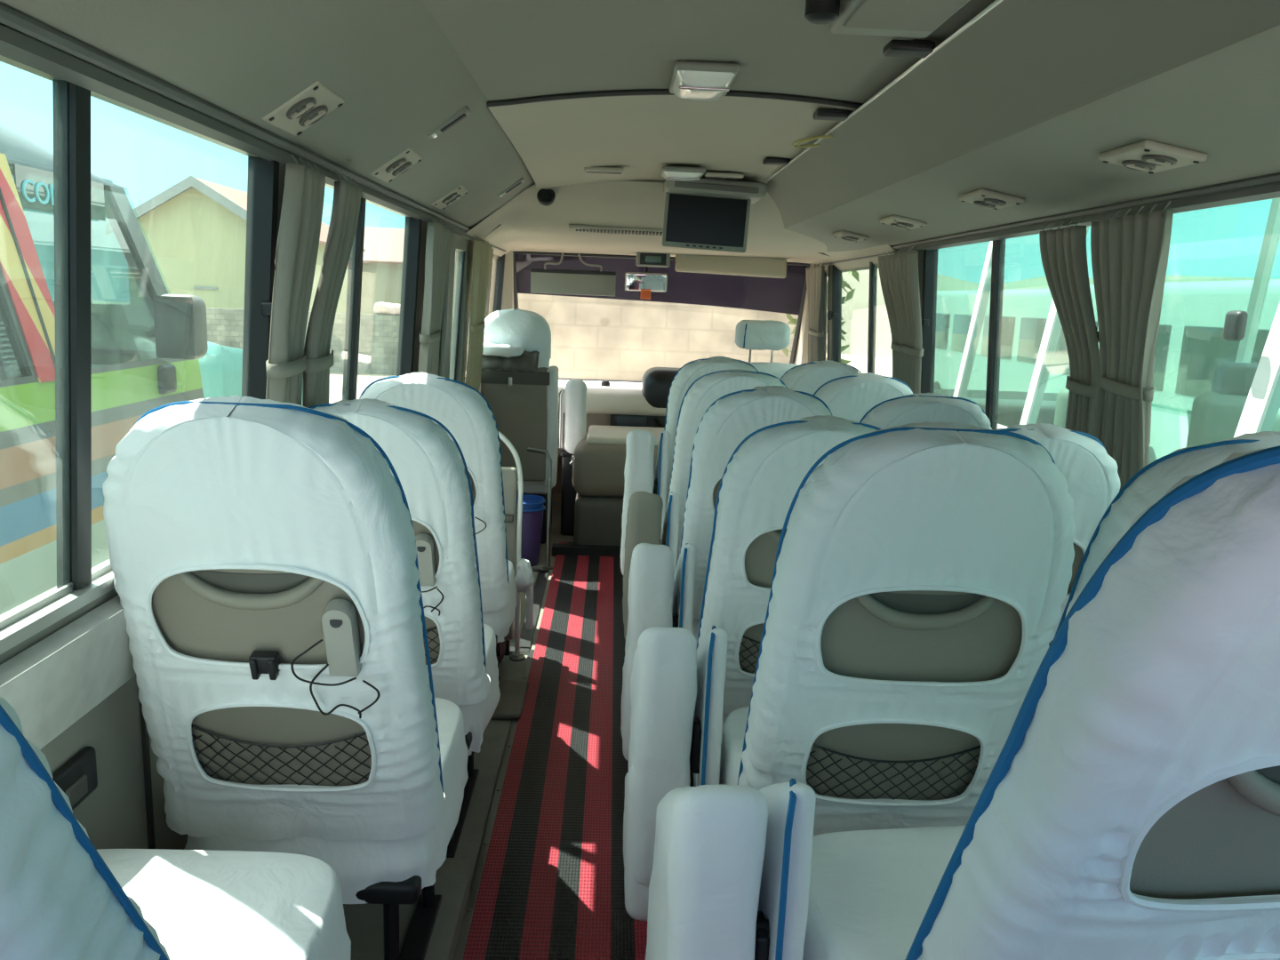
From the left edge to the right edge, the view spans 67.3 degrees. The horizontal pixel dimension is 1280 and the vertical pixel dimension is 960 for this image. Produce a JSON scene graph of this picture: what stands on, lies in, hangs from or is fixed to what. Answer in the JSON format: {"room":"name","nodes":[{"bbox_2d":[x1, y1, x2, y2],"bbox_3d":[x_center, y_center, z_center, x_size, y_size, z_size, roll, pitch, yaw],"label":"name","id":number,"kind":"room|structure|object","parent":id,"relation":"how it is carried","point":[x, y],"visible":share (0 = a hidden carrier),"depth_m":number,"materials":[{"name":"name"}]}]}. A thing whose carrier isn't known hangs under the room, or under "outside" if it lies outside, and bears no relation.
{"room":"vehicle interior","nodes":[
{"label":"vehicle interior","id":0,"kind":"room"},
{"bbox_2d":[0,1,505,849],"bbox_3d":[-0.836,-0.036,2.823,0.140,1.720,7.100,2,11,-2],"label":"wall","id":1,"kind":"structure","parent":0,"point":[114,815],"depth_m":1.54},
{"bbox_2d":[0,594,135,749],"bbox_3d":[-0.788,0.240,1.477,0.060,0.150,4.350,2,11,-2],"label":"trim","id":2,"kind":"structure","parent":1,"relation":"attached to","point":[53,683],"depth_m":1.29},
{"bbox_2d":[52,746,97,810],"bbox_3d":[-0.817,0.439,1.386,0.025,0.070,0.110,2,11,-2],"label":"ashtray","id":3,"kind":"object","parent":1,"relation":"attached to","point":[77,778],"visible":0.61,"depth_m":1.39,"materials":[{"name":"black plastic"}]},
{"bbox_2d":[139,701,155,848],"bbox_3d":[-0.855,0.561,2.188,0.008,0.740,1.092,2,11,-2],"label":"trim","id":4,"kind":"structure","parent":1,"relation":"attached to","point":[145,738],"depth_m":1.63,"materials":[{"name":"grey"}]},
{"bbox_2d":[0,2,505,654],"bbox_3d":[-0.780,-0.421,2.522,0.128,0.730,6.650,2,11,-2],"label":"window","id":5,"kind":"structure","parent":1,"relation":"in","point":[79,584],"depth_m":1.31,"materials":[{"name":"black glass"}]},
{"bbox_2d":[265,153,325,405],"bbox_3d":[-0.726,-0.268,1.989,0.104,0.773,0.281,2,11,-2],"label":"curtain","id":6,"kind":"object","parent":5,"relation":"hanging from","point":[301,213],"visible":0.6,"depth_m":1.90,"materials":[{"name":"beige fabric"}]},
{"bbox_2d":[302,171,361,408],"bbox_3d":[-0.708,-0.307,2.199,0.098,0.772,0.350,4,11,8],"label":"curtain","id":7,"kind":"object","parent":5,"relation":"hanging from","point":[347,196],"visible":0.61,"depth_m":2.12,"materials":[{"name":"beige fabric"}]},
{"bbox_2d":[418,215,453,375],"bbox_3d":[-0.762,-0.553,3.495,0.107,0.774,0.334,2,11,-2],"label":"curtain","id":8,"kind":"object","parent":5,"relation":"hanging from","point":[439,236],"visible":0.66,"depth_m":3.39,"materials":[{"name":"beige fabric"}]},
{"bbox_2d":[464,236,492,391],"bbox_3d":[-0.794,-0.775,4.660,0.105,0.773,0.438,2,11,-2],"label":"curtain","id":9,"kind":"object","parent":5,"relation":"hanging from","point":[482,251],"visible":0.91,"depth_m":4.54,"materials":[{"name":"beige fabric"}]},
{"bbox_2d":[325,183,422,399],"bbox_3d":[-0.802,-0.451,2.745,0.095,0.705,1.340,2,11,-2],"label":"window","id":10,"kind":"structure","parent":1,"relation":"in","point":[412,228],"depth_m":2.93,"materials":[{"name":"black metal"}]},
{"bbox_2d":[438,232,470,383],"bbox_3d":[-0.871,-0.098,4.165,0.120,1.940,0.920,2,11,-2],"label":"door","id":11,"kind":"structure","parent":1,"relation":"in","point":[460,244],"depth_m":4.24,"materials":[{"name":"grey metal"}]},
{"bbox_2d":[0,0,534,228],"bbox_3d":[-0.542,-0.787,1.874,0.338,0.252,5.500,2,11,-2],"label":"panel","id":12,"kind":"object","parent":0,"point":[398,76],"visible":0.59,"depth_m":1.66,"materials":[{"name":"plastic"}]},
{"bbox_2d":[261,80,344,135],"bbox_3d":[-0.618,-0.686,1.768,0.105,0.079,0.176,2,11,-2],"label":"air vent","id":13,"kind":"object","parent":12,"relation":"attached to","point":[317,100],"visible":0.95,"depth_m":1.75,"materials":[{"name":"grey plastic"}]},
{"bbox_2d":[369,147,423,182],"bbox_3d":[-0.637,-0.828,2.515,0.105,0.079,0.176,2,11,-2],"label":"air vent","id":14,"kind":"object","parent":12,"relation":"attached to","point":[404,161],"visible":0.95,"depth_m":2.48,"materials":[{"name":"grey plastic"}]},
{"bbox_2d":[436,500,573,888],"bbox_3d":[0.149,1.030,3.101,2.180,0.400,7.200,2,11,-2],"label":"floor","id":15,"kind":"structure","parent":0,"point":[488,761],"depth_m":2.91,"materials":[{"name":"grey rubber"}]},
{"bbox_2d":[307,398,500,857],"bbox_3d":[-0.603,0.338,2.416,0.476,1.154,0.770,2,11,-2],"label":"passenger seat","id":16,"kind":"object","parent":15,"relation":"on","point":[428,464],"visible":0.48,"depth_m":2.12,"materials":[{"name":"white fabric"}]},
{"bbox_2d":[456,624,500,756],"bbox_3d":[-0.617,0.533,2.564,0.465,0.206,0.549,2,11,-2],"label":"cushion","id":17,"kind":"object","parent":16,"relation":"on","point":[478,697],"depth_m":2.38,"materials":[{"name":"white fabric"}]},
{"bbox_2d":[343,872,469,959],"bbox_3d":[0.215,1.163,0.872,2.100,0.170,2.770,2,11,-2],"label":"floor","id":18,"kind":"structure","parent":15,"relation":"on","point":[364,922],"depth_m":2.04,"materials":[{"name":"plastic"}]},
{"bbox_2d":[0,696,351,959],"bbox_3d":[-0.582,0.460,0.862,0.470,1.148,0.885,2,11,-2],"label":"passenger seat","id":19,"kind":"object","parent":18,"relation":"on","point":[62,897],"visible":1,"depth_m":0.69,"materials":[{"name":"white fabric"}]},
{"bbox_2d":[96,848,351,959],"bbox_3d":[-0.593,0.614,1.069,0.454,0.181,0.533,2,11,-2],"label":"cushion","id":20,"kind":"object","parent":19,"relation":"on","point":[200,904],"depth_m":1.18,"materials":[{"name":"white fabric"}]},
{"bbox_2d":[102,395,468,959],"bbox_3d":[-0.574,0.401,1.724,0.467,1.168,0.757,2,11,-2],"label":"passenger seat","id":21,"kind":"object","parent":18,"relation":"on","point":[263,557],"visible":0.98,"depth_m":1.43,"materials":[{"name":"white fabric"}]},
{"bbox_2d":[184,697,468,903],"bbox_3d":[-0.582,0.583,1.872,0.454,0.178,0.533,2,11,-2],"label":"cushion","id":22,"kind":"object","parent":21,"relation":"on","point":[378,854],"depth_m":1.62,"materials":[{"name":"white fabric"}]},
{"bbox_2d":[719,421,1075,836],"bbox_3d":[0.400,0.434,1.754,0.467,1.168,0.757,2,11,-2],"label":"passenger seat","id":23,"kind":"object","parent":18,"relation":"on","point":[922,575],"visible":0.79,"depth_m":1.43,"materials":[{"name":"white fabric"}]},
{"bbox_2d":[719,706,749,785],"bbox_3d":[0.392,0.616,1.903,0.454,0.178,0.533,2,11,-2],"label":"cushion","id":24,"kind":"object","parent":23,"relation":"on","point":[734,728],"depth_m":1.97,"materials":[{"name":"white fabric"}]},
{"bbox_2d":[802,445,1279,959],"bbox_3d":[0.477,0.468,1.076,0.477,1.180,0.814,1,11,-9],"label":"passenger seat","id":25,"kind":"object","parent":18,"relation":"on","point":[1128,808],"visible":0.93,"depth_m":0.73,"materials":[{"name":"white fabric"}]},
{"bbox_2d":[802,825,965,959],"bbox_3d":[0.446,0.660,1.244,0.465,0.213,0.549,1,11,-9],"label":"cushion","id":26,"kind":"object","parent":25,"relation":"on","point":[872,892],"depth_m":1.29,"materials":[{"name":"white fabric"}]},
{"bbox_2d":[1055,430,1279,635],"bbox_3d":[0.872,0.448,1.770,0.470,1.173,0.756,2,11,-2],"label":"passenger seat","id":27,"kind":"object","parent":18,"relation":"on","point":[1151,483],"visible":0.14,"depth_m":1.37,"materials":[{"name":"white fabric"}]},
{"bbox_2d":[359,372,516,680],"bbox_3d":[-0.644,0.207,3.101,0.470,1.154,0.756,2,11,-2],"label":"passenger seat","id":28,"kind":"object","parent":15,"relation":"on","point":[459,406],"visible":0.36,"depth_m":2.75,"materials":[{"name":"white fabric"}]},
{"bbox_2d":[482,560,516,642],"bbox_3d":[-0.654,0.388,3.249,0.454,0.175,0.533,2,11,-2],"label":"cushion","id":29,"kind":"object","parent":28,"relation":"on","point":[499,606],"depth_m":3.04,"materials":[{"name":"white fabric"}]},
{"bbox_2d":[453,649,534,959],"bbox_3d":[-0.376,1.042,1.817,0.024,0.011,4.000,2,11,-2],"label":"trim","id":30,"kind":"structure","parent":15,"relation":"on","point":[460,950],"depth_m":2.45,"materials":[{"name":"silver metal"}]},
{"bbox_2d":[501,466,517,655],"bbox_3d":[-0.674,0.312,3.654,0.400,0.740,0.062,2,11,-2],"label":"panel","id":31,"kind":"object","parent":15,"relation":"on","point":[509,475],"visible":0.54,"depth_m":3.62,"materials":[{"name":"grey plastic"}]},
{"bbox_2d":[490,680,528,719],"bbox_3d":[-0.450,0.749,3.287,0.114,0.035,0.283,2,11,-2],"label":"pad","id":32,"kind":"object","parent":15,"relation":"on","point":[510,705],"visible":0.75,"depth_m":3.25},
{"bbox_2d":[497,430,525,661],"bbox_3d":[-0.571,0.223,3.612,0.291,0.939,0.060,2,11,-2],"label":"grab rail","id":33,"kind":"object","parent":15,"relation":"on","point":[516,657],"visible":0.72,"depth_m":3.60,"materials":[{"name":"white"}]},
{"bbox_2d":[514,558,534,630],"bbox_3d":[-0.440,0.436,3.654,0.080,0.279,0.107,2,11,-2],"label":"rag","id":34,"kind":"object","parent":33,"relation":"attached to","point":[524,578],"visible":0.99,"depth_m":3.61,"materials":[{"name":"white fabric"}]},
{"bbox_2d":[480,308,558,543],"bbox_3d":[-0.667,-0.300,5.374,0.440,1.306,0.673,2,11,-2],"label":"passenger seat","id":35,"kind":"object","parent":15,"relation":"on","point":[524,404],"visible":0.59,"depth_m":5.08,"materials":[{"name":"beige plastic"}]},
{"bbox_2d":[466,350,539,373],"bbox_3d":[-0.704,-0.621,4.975,0.366,0.114,0.211,2,11,-2],"label":"folded garment","id":36,"kind":"object","parent":35,"relation":"on","point":[527,360],"visible":0.59,"depth_m":4.90,"materials":[{"name":"grey fabric"}]},
{"bbox_2d":[509,568,548,654],"bbox_3d":[-0.681,0.560,4.304,0.465,0.012,1.150,2,11,-2],"label":"trim","id":37,"kind":"structure","parent":15,"relation":"on","point":[526,636],"depth_m":4.25,"materials":[{"name":"silver metal"}]},
{"bbox_2d":[515,494,545,566],"bbox_3d":[-0.584,0.264,4.984,0.186,0.350,0.186,2,11,-2],"label":"bucket","id":38,"kind":"object","parent":15,"relation":"on","point":[533,507],"visible":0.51,"depth_m":4.92,"materials":[{"name":"blue plastic"}]},
{"bbox_2d":[527,447,552,569],"bbox_3d":[-0.509,0.145,4.929,0.182,0.610,0.052,12,15,43],"label":"pole","id":39,"kind":"object","parent":15,"relation":"on","point":[547,566],"visible":1,"depth_m":4.88,"materials":[{"name":"silver metal"}]},
{"bbox_2d":[462,541,647,959],"bbox_3d":[-0.139,0.902,2.611,0.495,0.008,5.800,2,11,-2],"label":"mat","id":40,"kind":"object","parent":15,"relation":"on","point":[551,887],"visible":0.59,"depth_m":2.65,"materials":[{"name":"carpet"}]},
{"bbox_2d":[620,429,669,575],"bbox_3d":[0.012,0.182,4.189,0.188,0.852,0.371,2,11,-2],"label":"armrest","id":41,"kind":"object","parent":40,"relation":"on","point":[638,471],"visible":0.39,"depth_m":3.97,"materials":[{"name":"white fabric"}]},
{"bbox_2d":[622,491,679,639],"bbox_3d":[0.030,0.375,3.471,0.182,0.741,0.370,2,11,-2],"label":"armrest","id":42,"kind":"object","parent":40,"relation":"on","point":[644,509],"visible":0.37,"depth_m":3.26,"materials":[{"name":"fabric"}]},
{"bbox_2d":[620,543,696,760],"bbox_3d":[0.045,0.504,2.783,0.186,0.742,0.370,2,11,-2],"label":"armrest","id":43,"kind":"object","parent":40,"relation":"on","point":[657,596],"visible":0.39,"depth_m":2.58,"materials":[{"name":"white fabric"}]},
{"bbox_2d":[623,625,727,920],"bbox_3d":[0.063,0.628,2.074,0.186,0.763,0.369,2,11,-2],"label":"armrest","id":44,"kind":"object","parent":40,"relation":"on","point":[676,694],"visible":0.76,"depth_m":1.88,"materials":[{"name":"white fabric"}]},
{"bbox_2d":[693,631,729,743],"bbox_3d":[0.354,0.552,2.592,0.454,0.175,0.533,2,11,-2],"label":"cushion","id":45,"kind":"object","parent":44,"relation":"attached to","point":[726,692],"depth_m":2.32,"materials":[{"name":"white fabric"}]},
{"bbox_2d":[645,778,815,959],"bbox_3d":[0.102,0.735,1.364,0.186,0.820,0.370,2,11,-2],"label":"armrest","id":46,"kind":"object","parent":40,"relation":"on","point":[731,876],"visible":1,"depth_m":1.15,"materials":[{"name":"white fabric"}]},
{"bbox_2d":[558,378,586,535],"bbox_3d":[-0.396,-0.127,5.564,0.163,0.917,0.164,2,11,-2],"label":"armrest","id":47,"kind":"object","parent":15,"relation":"on","point":[575,422],"visible":0.63,"depth_m":5.48,"materials":[{"name":"white fabric"}]},
{"bbox_2d":[552,543,620,556],"bbox_3d":[0.289,0.404,5.236,1.530,0.050,0.080,2,11,-2],"label":"trim","id":48,"kind":"structure","parent":15,"relation":"on","point":[557,548],"depth_m":5.18,"materials":[{"name":"black rubber"}]},
{"bbox_2d":[569,424,664,545],"bbox_3d":[-0.021,0.038,5.556,0.754,0.626,0.720,2,11,-2],"label":"engine cover","id":49,"kind":"object","parent":15,"relation":"on","point":[598,460],"visible":0.5,"depth_m":5.22,"materials":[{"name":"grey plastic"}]},
{"bbox_2d":[660,356,758,539],"bbox_3d":[0.313,-0.020,4.508,0.470,1.154,0.756,2,11,-2],"label":"passenger seat","id":50,"kind":"object","parent":15,"relation":"on","point":[687,374],"visible":0.24,"depth_m":4.09,"materials":[{"name":"white fabric"}]},
{"bbox_2d":[669,368,786,565],"bbox_3d":[0.328,0.113,3.820,0.467,1.149,0.757,2,11,-2],"label":"passenger seat","id":51,"kind":"object","parent":15,"relation":"on","point":[708,388],"visible":0.23,"depth_m":3.41,"materials":[{"name":"white fabric"}]},
{"bbox_2d":[680,385,831,634],"bbox_3d":[0.351,0.240,3.134,0.476,1.154,0.770,2,11,-2],"label":"passenger seat","id":52,"kind":"object","parent":15,"relation":"on","point":[734,416],"visible":0.27,"depth_m":2.73,"materials":[{"name":"white fabric"}]},
{"bbox_2d":[734,320,797,379],"bbox_3d":[0.636,-0.282,5.587,0.516,1.295,0.686,2,11,-2],"label":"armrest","id":53,"kind":"object","parent":15,"relation":"on","point":[772,335],"visible":0.25,"depth_m":5.17,"materials":[{"name":"white fabric"}]},
{"bbox_2d":[693,415,881,746],"bbox_3d":[0.364,0.371,2.445,0.470,1.154,0.756,2,11,-2],"label":"passenger seat","id":54,"kind":"object","parent":15,"relation":"on","point":[758,487],"visible":0.4,"depth_m":2.09,"materials":[{"name":"white fabric"}]},
{"bbox_2d":[780,360,861,394],"bbox_3d":[0.772,-0.005,4.524,0.476,1.154,0.770,2,11,-2],"label":"passenger seat","id":55,"kind":"object","parent":15,"relation":"on","point":[808,377],"visible":0.15,"depth_m":4.07,"materials":[{"name":"white fabric"}]},
{"bbox_2d":[813,372,912,423],"bbox_3d":[0.785,0.126,3.834,0.470,1.154,0.756,2,11,-2],"label":"passenger seat","id":56,"kind":"object","parent":15,"relation":"on","point":[848,397],"visible":0.19,"depth_m":3.39,"materials":[{"name":"white fabric"}]},
{"bbox_2d":[859,392,991,429],"bbox_3d":[0.801,0.259,3.146,0.467,1.149,0.757,2,11,-2],"label":"passenger seat","id":57,"kind":"object","parent":15,"relation":"on","point":[921,407],"visible":0.2,"depth_m":2.70,"materials":[{"name":"white fabric"}]},
{"bbox_2d":[995,423,1120,647],"bbox_3d":[0.824,0.387,2.461,0.476,1.154,0.770,2,11,-2],"label":"passenger seat","id":58,"kind":"object","parent":15,"relation":"on","point":[1091,474],"visible":0.11,"depth_m":2.03,"materials":[{"name":"white fabric"}]},
{"bbox_2d":[552,457,562,500],"bbox_3d":[0.080,-0.224,6.659,2.200,0.860,0.480,2,11,-2],"label":"wall","id":59,"kind":"structure","parent":0,"point":[557,488],"depth_m":6.86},
{"bbox_2d":[557,367,679,457],"bbox_3d":[0.101,-0.461,6.258,2.000,0.575,0.980,2,11,-2],"label":"dashboard","id":60,"kind":"object","parent":59,"relation":"attached to","point":[644,404],"visible":0.24,"depth_m":5.81,"materials":[{"name":"beige"}]},
{"bbox_2d":[641,367,679,407],"bbox_3d":[0.354,-0.558,5.951,0.680,0.250,0.400,2,11,-2],"label":"hood","id":61,"kind":"object","parent":60,"relation":"attached to","point":[656,382],"depth_m":5.76,"materials":[{"name":"black plastic"}]},
{"bbox_2d":[504,250,815,365],"bbox_3d":[0.118,-1.019,6.316,2.160,0.930,0.740,2,11,-2],"label":"pillar","id":62,"kind":"structure","parent":59,"relation":"attached to","point":[801,357],"depth_m":6.13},
{"bbox_2d":[512,251,810,382],"bbox_3d":[0.117,-1.042,6.376,1.906,0.886,0.617,2,11,-2],"label":"window","id":63,"kind":"structure","parent":62,"relation":"attached to","point":[787,295],"depth_m":6.19,"materials":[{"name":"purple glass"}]},
{"bbox_2d":[455,250,798,380],"bbox_3d":[-0.017,-1.534,9.585,3.600,3.780,0.200,2,11,-2],"label":"wall","id":64,"kind":"structure","parent":0,"point":[592,338],"depth_m":9.50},
{"bbox_2d":[488,95,856,188],"bbox_3d":[0.199,-1.135,3.333,1.235,0.115,1.640,2,11,-2],"label":"ceiling","id":65,"kind":"structure","parent":0,"point":[641,135],"depth_m":3.06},
{"bbox_2d":[659,166,705,181],"bbox_3d":[0.168,-1.212,3.826,0.170,0.042,0.220,2,11,-2],"label":"ceiling lamp","id":66,"kind":"object","parent":65,"relation":"attached to","point":[679,173],"visible":0.99,"depth_m":3.74,"materials":[{"name":"grey plastic"}]},
{"bbox_2d":[661,177,767,253],"bbox_3d":[0.301,-1.106,4.030,0.412,0.290,0.286,2,11,-2],"label":"screen","id":67,"kind":"object","parent":65,"relation":"hanging from","point":[705,213],"visible":0.99,"depth_m":3.99,"materials":[{"name":"grey plastic"}]},
{"bbox_2d":[766,0,1279,251],"bbox_3d":[0.876,-0.786,2.214,0.629,0.243,6.100,2,11,-2],"label":"panel","id":68,"kind":"object","parent":65,"relation":"attached to","point":[1024,100],"visible":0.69,"depth_m":1.81,"materials":[{"name":"white"}]},
{"bbox_2d":[882,39,935,58],"bbox_3d":[0.534,-0.858,1.907,0.090,0.024,0.060,2,11,-2],"label":"clip","id":69,"kind":"object","parent":68,"relation":"attached to","point":[916,48],"visible":1,"depth_m":1.88,"materials":[{"name":"black plastic"}]},
{"bbox_2d":[958,188,1024,209],"bbox_3d":[0.959,-0.766,2.628,0.122,0.039,0.176,2,11,-2],"label":"air vent","id":70,"kind":"object","parent":68,"relation":"attached to","point":[982,197],"visible":1,"depth_m":2.58,"materials":[{"name":"grey plastic"}]},
{"bbox_2d":[1098,139,1207,174],"bbox_3d":[0.978,-0.617,1.842,0.122,0.039,0.176,2,11,-2],"label":"air vent","id":71,"kind":"object","parent":68,"relation":"attached to","point":[1152,156],"visible":1,"depth_m":1.80,"materials":[{"name":"grey plastic"}]},
{"bbox_2d":[462,180,895,273],"bbox_3d":[0.166,-1.322,5.130,2.040,0.316,2.022,2,11,-2],"label":"ceiling","id":72,"kind":"structure","parent":0,"point":[528,225],"depth_m":4.57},
{"bbox_2d":[530,252,615,295],"bbox_3d":[-0.411,-1.272,5.933,0.524,0.250,0.024,2,11,-2],"label":"sun visor","id":73,"kind":"object","parent":72,"relation":"attached to","point":[545,280],"visible":1,"depth_m":5.94,"materials":[{"name":"grey plastic"}]},
{"bbox_2d":[568,224,663,235],"bbox_3d":[0.078,-1.192,4.617,0.840,0.031,0.079,2,11,-2],"label":"air vent","id":74,"kind":"object","parent":72,"relation":"in","point":[572,228],"visible":0.51,"depth_m":4.58,"materials":[{"name":"grey"}]},
{"bbox_2d":[624,266,667,292],"bbox_3d":[0.040,-1.273,5.918,0.260,0.219,0.083,2,11,-2],"label":"mirror","id":75,"kind":"object","parent":72,"relation":"attached to","point":[634,281],"visible":0.99,"depth_m":5.89,"materials":[{"name":"grey plastic"}]},
{"bbox_2d":[674,255,786,278],"bbox_3d":[0.546,-1.295,5.757,0.672,0.146,0.068,2,11,-2],"label":"sun visor","id":76,"kind":"object","parent":72,"relation":"attached to","point":[734,266],"visible":0.77,"depth_m":5.74,"materials":[{"name":"beige"}]},
{"bbox_2d":[422,0,995,103],"bbox_3d":[0.262,-0.692,0.848,1.235,0.085,3.410,2,11,-2],"label":"ceiling","id":77,"kind":"structure","parent":0,"point":[511,49],"depth_m":2.03,"materials":[{"name":"plastic"}]},
{"bbox_2d":[487,88,863,108],"bbox_3d":[0.219,-0.987,2.522,1.237,0.069,0.016,2,11,-2],"label":"trim","id":78,"kind":"structure","parent":77,"relation":"attached to","point":[637,92],"depth_m":2.51,"materials":[{"name":"grey"}]},
{"bbox_2d":[668,60,739,101],"bbox_3d":[0.151,-0.963,2.346,0.150,0.051,0.280,2,11,-2],"label":"ceiling lamp","id":79,"kind":"object","parent":77,"relation":"attached to","point":[699,81],"visible":1,"depth_m":2.24,"materials":[{"name":"grey plastic"}]},
{"bbox_2d":[672,70,735,101],"bbox_3d":[0.151,-0.955,2.348,0.138,0.030,0.258,2,11,-2],"label":"diffuser","id":80,"kind":"object","parent":79,"relation":"attached to","point":[699,85],"depth_m":2.27,"materials":[{"name":"white"}]},
{"bbox_2d":[804,0,970,38],"bbox_3d":[0.417,-0.815,1.627,0.255,0.053,0.340,2,11,-2],"label":"ceiling hatch","id":81,"kind":"object","parent":77,"relation":"attached to","point":[919,19],"visible":1,"depth_m":1.66,"materials":[{"name":"grey plastic"}]},
{"bbox_2d":[828,182,1278,359],"bbox_3d":[1.221,0.034,2.888,0.140,1.720,7.100,2,11,-2],"label":"wall","id":82,"kind":"structure","parent":0,"point":[920,253],"depth_m":3.98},
{"bbox_2d":[827,261,877,373],"bbox_3d":[1.160,-0.771,4.861,0.114,0.705,1.580,2,11,-2],"label":"window","id":83,"kind":"structure","parent":82,"relation":"in","point":[836,314],"depth_m":5.55,"materials":[{"name":"black metal"}]},
{"bbox_2d":[821,172,1279,430],"bbox_3d":[1.210,-0.352,2.585,0.128,0.730,6.650,2,11,-2],"label":"window","id":84,"kind":"structure","parent":82,"relation":"in","point":[930,268],"depth_m":3.22,"materials":[{"name":"black metal"}]},
{"bbox_2d":[806,262,824,362],"bbox_3d":[1.081,-0.927,5.867,0.104,0.774,0.462,2,11,-2],"label":"curtain","id":85,"kind":"object","parent":84,"relation":"hanging from","point":[815,276],"visible":0.74,"depth_m":5.80,"materials":[{"name":"beige fabric"}]},
{"bbox_2d":[878,249,904,383],"bbox_3d":[1.122,-0.617,4.232,0.093,0.773,0.486,1,11,-6],"label":"curtain","id":86,"kind":"object","parent":84,"relation":"hanging from","point":[885,263],"visible":0.47,"depth_m":4.18,"materials":[{"name":"beige fabric"}]},
{"bbox_2d":[894,246,923,393],"bbox_3d":[1.111,-0.569,3.976,0.100,0.774,0.391,1,11,-5],"label":"curtain","id":87,"kind":"object","parent":84,"relation":"hanging from","point":[906,263],"visible":0.71,"depth_m":3.87,"materials":[{"name":"beige fabric"}]},
{"bbox_2d":[1039,218,1099,438],"bbox_3d":[1.167,-0.309,2.612,0.105,0.772,0.400,2,11,-2],"label":"curtain","id":88,"kind":"object","parent":84,"relation":"hanging from","point":[1063,251],"visible":0.64,"depth_m":2.52,"materials":[{"name":"beige fabric"}]},
{"bbox_2d":[1090,200,1173,491],"bbox_3d":[1.153,-0.248,2.283,0.109,0.774,0.331,2,11,-2],"label":"curtain","id":89,"kind":"object","parent":84,"relation":"hanging from","point":[1130,253],"visible":0.77,"depth_m":2.22,"materials":[{"name":"beige fabric"}]},
{"label":"outside","id":90,"kind":"structure","parent":0,"visible":0},
{"bbox_2d":[329,352,892,403],"bbox_3d":[-0.666,-4.290,34.804,140.000,0.200,110.000,2,11,-2],"label":"ground","id":91,"kind":"structure","parent":90,"point":[884,364],"depth_m":24.33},
{"bbox_2d":[0,124,207,615],"bbox_3d":[-2.354,0.523,0.885,1.925,2.780,6.060,2,11,-2],"label":"bus","id":92,"kind":"object","parent":91,"relation":"on","point":[148,342],"visible":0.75,"depth_m":2.63,"materials":[{"name":"paint"}]},
{"bbox_2d":[157,363,176,394],"bbox_3d":[-1.605,-0.342,3.255,0.040,0.100,0.100,2,11,-2],"label":"mirror","id":93,"kind":"object","parent":92,"relation":"attached to","point":[166,372],"depth_m":3.22,"materials":[{"name":"black plastic"}]},
{"bbox_2d":[152,295,195,359],"bbox_3d":[-1.500,-0.491,3.095,0.124,0.200,0.008,2,11,-2],"label":"mirror glass","id":94,"kind":"object","parent":92,"relation":"attached to","point":[174,316],"depth_m":3.09,"materials":[{"name":"black"}]},
{"bbox_2d":[149,294,207,359],"bbox_3d":[-1.540,-0.506,3.166,0.226,0.210,0.144,2,11,-2],"label":"mirror","id":95,"kind":"object","parent":92,"relation":"attached to","point":[178,324],"depth_m":3.10,"materials":[{"name":"grey plastic"}]},
{"bbox_2d":[132,175,365,312],"bbox_3d":[-13.332,-7.261,33.334,5.100,5.180,9.760,2,11,-2],"label":"house","id":96,"kind":"structure","parent":91,"relation":"on","point":[194,230],"depth_m":28.88,"materials":[{"name":"yellow paint"}]},
{"bbox_2d":[198,341,303,405],"bbox_3d":[-4.207,-0.591,9.469,1.815,1.600,0.603,2,11,-2],"label":"tarpaulin","id":97,"kind":"object","parent":91,"relation":"on","point":[221,367],"visible":0.08,"depth_m":9.13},
{"bbox_2d":[206,307,454,375],"bbox_3d":[-10.376,-3.604,24.511,18.000,1.500,0.400,2,11,-2],"label":"stone wall","id":98,"kind":"structure","parent":91,"relation":"on","point":[379,334],"depth_m":24.36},
{"bbox_2d":[328,225,455,317],"bbox_3d":[-12.319,-9.041,43.794,8.760,4.880,6.700,2,11,-2],"label":"building","id":99,"kind":"structure","parent":91,"relation":"on","point":[382,260],"depth_m":40.99,"materials":[{"name":"beige paint"}]},
{"bbox_2d":[933,288,1050,391],"bbox_3d":[7.197,-2.157,17.690,2.020,2.570,6.600,2,11,-2],"label":"bus","id":100,"kind":"object","parent":91,"relation":"on","point":[1024,316],"visible":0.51,"depth_m":16.62,"materials":[{"name":"grey paint"}]},
{"bbox_2d":[826,268,1278,357],"bbox_3d":[42.258,-6.473,41.062,88.996,5.154,21.467,7,12,24],"label":"building","id":101,"kind":"structure","parent":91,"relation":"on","point":[855,310],"depth_m":49.07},
{"bbox_2d":[933,197,1279,463],"bbox_3d":[2.892,-0.035,3.476,1.870,3.330,8.700,2,11,-2],"label":"minibus","id":102,"kind":"object","parent":91,"relation":"on","point":[1244,397],"visible":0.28,"depth_m":5.16,"materials":[{"name":"white paint"}]},
{"bbox_2d":[1223,310,1247,341],"bbox_3d":[2.000,-0.519,3.230,0.040,0.100,0.080,2,11,-2],"label":"mirror","id":103,"kind":"object","parent":102,"relation":"attached to","point":[1235,325],"depth_m":3.20,"materials":[{"name":"black plastic"}]},
{"bbox_2d":[1044,279,1279,410],"bbox_3d":[6.680,-0.802,10.400,2.020,2.570,6.600,2,11,-2],"label":"bus","id":104,"kind":"object","parent":91,"relation":"on","point":[1190,341],"visible":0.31,"depth_m":9.95,"materials":[{"name":"grey paint"}]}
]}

